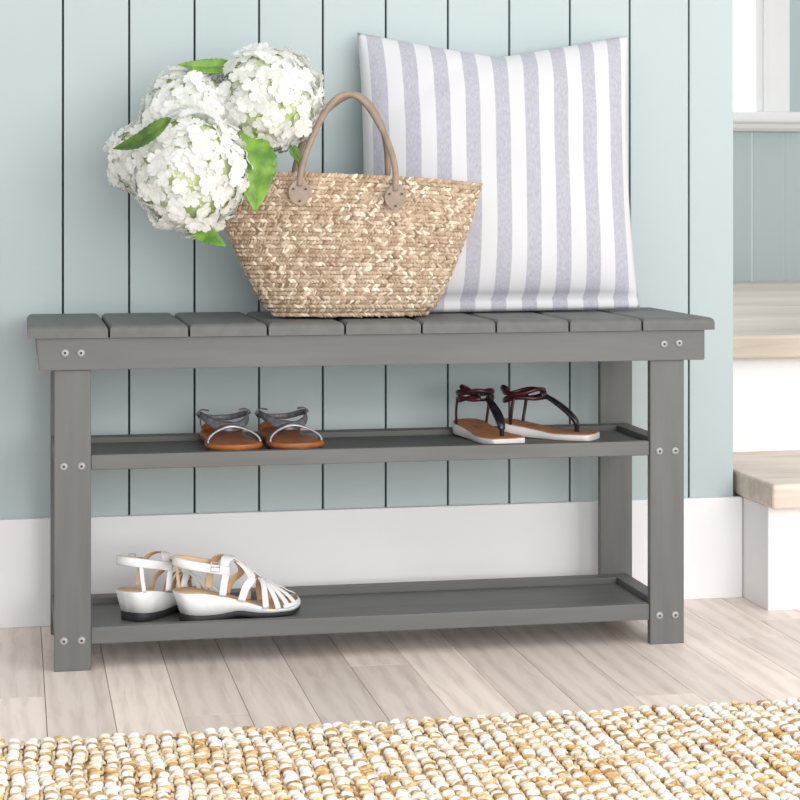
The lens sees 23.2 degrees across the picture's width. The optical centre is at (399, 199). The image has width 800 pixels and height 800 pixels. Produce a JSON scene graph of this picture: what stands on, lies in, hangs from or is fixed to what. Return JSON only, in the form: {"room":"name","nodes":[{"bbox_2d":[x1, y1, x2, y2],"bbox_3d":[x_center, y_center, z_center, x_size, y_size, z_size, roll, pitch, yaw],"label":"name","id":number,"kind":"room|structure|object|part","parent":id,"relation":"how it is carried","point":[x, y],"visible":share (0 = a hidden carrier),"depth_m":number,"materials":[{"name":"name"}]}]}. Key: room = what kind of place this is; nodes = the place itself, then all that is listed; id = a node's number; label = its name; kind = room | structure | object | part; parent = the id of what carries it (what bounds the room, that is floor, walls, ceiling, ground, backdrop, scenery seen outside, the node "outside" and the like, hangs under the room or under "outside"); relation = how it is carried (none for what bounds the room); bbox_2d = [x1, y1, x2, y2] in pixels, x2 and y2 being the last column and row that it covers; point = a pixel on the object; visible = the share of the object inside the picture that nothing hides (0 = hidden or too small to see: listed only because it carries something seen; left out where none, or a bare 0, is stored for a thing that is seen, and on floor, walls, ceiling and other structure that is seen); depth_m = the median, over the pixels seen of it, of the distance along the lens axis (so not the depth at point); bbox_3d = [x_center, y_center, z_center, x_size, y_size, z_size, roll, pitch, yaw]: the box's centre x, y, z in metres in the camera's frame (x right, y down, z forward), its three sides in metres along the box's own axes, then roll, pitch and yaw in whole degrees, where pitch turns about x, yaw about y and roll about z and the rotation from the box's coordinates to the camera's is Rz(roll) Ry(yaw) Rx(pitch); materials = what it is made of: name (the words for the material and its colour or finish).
{"room":"entryway","nodes":[
{"label":"entryway","id":0,"kind":"room"},
{"bbox_2d":[0,0,732,518],"bbox_3d":[-0.814,-0.730,2.839,2.703,2.500,0.100,0,0,-11],"label":"wall","id":1,"kind":"structure","parent":0,"point":[74,73],"depth_m":2.92,"materials":[{"name":"blue paint"}]},
{"bbox_2d":[0,496,741,627],"bbox_3d":[-0.798,0.542,2.785,2.714,0.157,0.012,0,0,-11],"label":"baseboard","id":2,"kind":"structure","parent":1,"relation":"attached to","point":[306,547],"depth_m":2.93,"materials":[{"name":"white paint"}]},
{"bbox_2d":[0,597,799,745],"bbox_3d":[0.397,0.645,1.862,4.900,0.050,2.900,0,0,-11],"label":"floor","id":3,"kind":"structure","parent":0,"point":[740,650],"depth_m":2.56,"materials":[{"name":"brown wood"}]},
{"bbox_2d":[27,307,714,671],"bbox_3d":[-0.048,0.392,2.763,0.942,0.456,0.264,0,0,-11],"label":"bench","id":4,"kind":"object","parent":3,"relation":"on","point":[68,346],"visible":0.98,"depth_m":2.68,"materials":[{"name":"grey paint"}]},
{"bbox_3d":[-0.476,0.401,2.791,0.049,0.439,0.012,0,0,-11],"label":"leg","id":5,"kind":"part","parent":4,"relation":"part of","materials":[{"name":"grey paint"}]},
{"bbox_3d":[-0.466,0.575,2.682,0.021,0.022,0.205,0,0,-11],"label":"shelf rail","id":6,"kind":"part","parent":4,"relation":"part of","materials":[{"name":"grey paint"}]},
{"bbox_3d":[-0.466,0.346,2.682,0.021,0.020,0.205,0,0,-11],"label":"shelf rail","id":7,"kind":"part","parent":4,"relation":"part of","materials":[{"name":"grey paint"}]},
{"bbox_3d":[-0.432,0.422,2.571,0.048,0.396,0.013,0,0,-11],"label":"leg","id":8,"kind":"part","parent":4,"relation":"part of","materials":[{"name":"grey paint"}]},
{"bbox_2d":[116,550,218,621],"bbox_3d":[-0.322,0.527,2.713,0.070,0.089,0.184,0,0,36],"label":"sandal","id":9,"kind":"object","parent":4,"relation":"on","point":[142,604],"visible":0.7,"depth_m":2.65,"materials":[{"name":"white leather"}]},
{"bbox_2d":[195,408,262,450],"bbox_3d":[-0.240,0.320,2.730,0.081,0.048,0.150,0,0,-16],"label":"sandal","id":10,"kind":"object","parent":4,"relation":"on","point":[217,434],"visible":0.95,"depth_m":2.72,"materials":[{"name":"brown leather"}]},
{"bbox_2d":[172,553,300,620],"bbox_3d":[-0.224,0.527,2.679,0.184,0.089,0.070,0,0,-26],"label":"sandal","id":11,"kind":"object","parent":4,"relation":"on","point":[194,604],"visible":0.98,"depth_m":2.66,"materials":[{"name":"white leather"}]},
{"bbox_2d":[254,407,323,448],"bbox_3d":[-0.157,0.320,2.746,0.081,0.048,0.150,0,0,-18],"label":"sandal","id":12,"kind":"object","parent":4,"relation":"on","point":[276,433],"visible":0.93,"depth_m":2.73,"materials":[{"name":"brown leather"}]},
{"bbox_2d":[224,91,482,317],"bbox_3d":[-0.077,0.005,2.724,0.398,0.316,0.128,0,0,-11],"label":"bag","id":13,"kind":"object","parent":4,"relation":"on","point":[320,244],"visible":0.9,"depth_m":2.68,"materials":[{"name":"beige wicker"}]},
{"bbox_2d":[103,116,171,197],"bbox_3d":[-0.330,-0.028,2.667,0.193,0.176,0.223,0,0,32],"label":"flower","id":14,"kind":"object","parent":13,"relation":"in","point":[133,136],"visible":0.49,"depth_m":2.66,"materials":[{"name":"white plant"}]},
{"bbox_2d":[138,66,227,127],"bbox_3d":[-0.287,-0.059,2.694,0.155,0.258,0.151,0,0,32],"label":"flower","id":15,"kind":"object","parent":13,"relation":"in","point":[186,86],"visible":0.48,"depth_m":2.64,"materials":[{"name":"white plant"}]},
{"bbox_2d":[124,104,277,246],"bbox_3d":[-0.262,-0.029,2.614,0.214,0.200,0.158,0,0,-11],"label":"flower","id":16,"kind":"object","parent":13,"relation":"in","point":[196,173],"visible":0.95,"depth_m":2.57,"materials":[{"name":"white plant"}]},
{"bbox_2d":[178,42,325,166],"bbox_3d":[-0.191,-0.048,2.698,0.173,0.337,0.166,0,0,23],"label":"flower","id":17,"kind":"object","parent":13,"relation":"in","point":[270,95],"visible":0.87,"depth_m":2.65,"materials":[{"name":"white plant"}]},
{"bbox_3d":[-0.082,-0.082,2.763,0.148,0.142,0.047,0,0,-11],"label":"handle","id":18,"kind":"part","parent":13,"relation":"part of","materials":[{"name":"beige leather"}]},
{"bbox_3d":[-0.076,-0.082,2.688,0.143,0.140,0.056,0,0,-11],"label":"handle","id":19,"kind":"part","parent":13,"relation":"part of","materials":[{"name":"beige leather"}]},
{"bbox_3d":[-0.076,0.575,2.849,0.810,0.022,0.028,0,0,-11],"label":"shelf rail","id":20,"kind":"part","parent":4,"relation":"part of","materials":[{"name":"grey paint"}]},
{"bbox_3d":[-0.076,0.346,2.849,0.810,0.020,0.028,0,0,-11],"label":"shelf rail","id":21,"kind":"part","parent":4,"relation":"part of","materials":[{"name":"grey paint"}]},
{"bbox_2d":[91,431,640,453],"bbox_3d":[-0.048,0.347,2.744,0.824,0.006,0.179,0,0,-11],"label":"shelf","id":22,"kind":"object","parent":4,"relation":"attached to","point":[335,442],"depth_m":2.72,"materials":[{"name":"grey paint"}]},
{"bbox_2d":[91,583,647,624],"bbox_3d":[-0.048,0.575,2.744,0.824,0.006,0.179,0,0,-11],"label":"shelf","id":23,"kind":"object","parent":4,"relation":"attached to","point":[417,603],"depth_m":2.74,"materials":[{"name":"grey paint"}]},
{"bbox_3d":[-0.031,0.575,2.654,0.770,0.022,0.014,0,0,-11],"label":"shelf rail","id":24,"kind":"part","parent":4,"relation":"part of","materials":[{"name":"grey paint"}]},
{"bbox_3d":[-0.031,0.346,2.654,0.770,0.020,0.014,0,0,-11],"label":"shelf rail","id":25,"kind":"part","parent":4,"relation":"part of","materials":[{"name":"grey paint"}]},
{"bbox_2d":[453,384,524,443],"bbox_3d":[0.124,0.307,2.803,0.063,0.074,0.146,0,0,-25],"label":"sandal","id":26,"kind":"object","parent":4,"relation":"on","point":[476,430],"visible":0.95,"depth_m":2.80,"materials":[{"name":"brown leather"}]},
{"bbox_2d":[357,33,639,312],"bbox_3d":[0.144,-0.044,2.888,0.444,0.416,0.152,0,0,-13],"label":"throw pillow","id":27,"kind":"object","parent":4,"relation":"on","point":[544,132],"visible":0.77,"depth_m":2.85,"materials":[{"name":"grey fabric"}]},
{"bbox_2d":[500,385,599,440],"bbox_3d":[0.213,0.307,2.829,0.149,0.074,0.063,0,0,25],"label":"sandal","id":28,"kind":"object","parent":4,"relation":"on","point":[521,427],"visible":0.91,"depth_m":2.82,"materials":[{"name":"brown leather"}]},
{"bbox_3d":[0.325,0.401,2.949,0.050,0.439,0.012,0,0,-11],"label":"leg","id":29,"kind":"part","parent":4,"relation":"part of","materials":[{"name":"grey paint"}]},
{"bbox_3d":[0.351,0.575,2.843,0.024,0.022,0.205,0,0,-11],"label":"shelf rail","id":30,"kind":"part","parent":4,"relation":"part of","materials":[{"name":"grey paint"}]},
{"bbox_3d":[0.351,0.346,2.843,0.024,0.020,0.205,0,0,-11],"label":"shelf rail","id":31,"kind":"part","parent":4,"relation":"part of","materials":[{"name":"grey paint"}]},
{"bbox_3d":[0.372,0.422,2.730,0.050,0.396,0.013,0,0,-11],"label":"leg","id":32,"kind":"part","parent":4,"relation":"part of","materials":[{"name":"grey paint"}]},
{"bbox_2d":[0,697,799,799],"bbox_3d":[0.089,0.612,2.106,2.234,0.015,0.397,0,0,-11],"label":"woven rug","id":33,"kind":"object","parent":3,"relation":"on","point":[721,750],"visible":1,"depth_m":2.12,"materials":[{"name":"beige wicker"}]},
{"bbox_2d":[733,281,799,610],"bbox_3d":[1.202,0.422,4.236,1.800,0.395,2.350,0,0,-11],"label":"staircase","id":34,"kind":"structure","parent":3,"relation":"on","point":[766,314],"depth_m":3.26,"materials":[{"name":"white wood"}]},
{"bbox_2d":[733,0,799,281],"bbox_3d":[1.016,-0.680,5.440,1.900,2.600,0.080,0,0,-11],"label":"wall","id":35,"kind":"structure","parent":0,"point":[766,165],"depth_m":5.40,"materials":[{"name":"blue paint"}]},
{"bbox_2d":[733,0,799,131],"bbox_3d":[0.615,-0.809,5.304,1.021,1.241,0.091,0,0,-11],"label":"window","id":36,"kind":"structure","parent":35,"relation":"in","point":[761,28],"depth_m":5.38,"materials":[{"name":"white paint"}]},
{"bbox_3d":[0.541,-0.781,5.317,0.882,1.118,0.036,0,0,-11],"label":"pane","id":37,"kind":"part","parent":36,"relation":"part of","materials":[{"name":"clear glass"}]},
{"bbox_3d":[0.618,-0.215,5.289,1.021,0.053,0.060,0,0,-11],"label":"sill","id":38,"kind":"part","parent":36,"relation":"part of","materials":[{"name":"white paint"}]}
]}

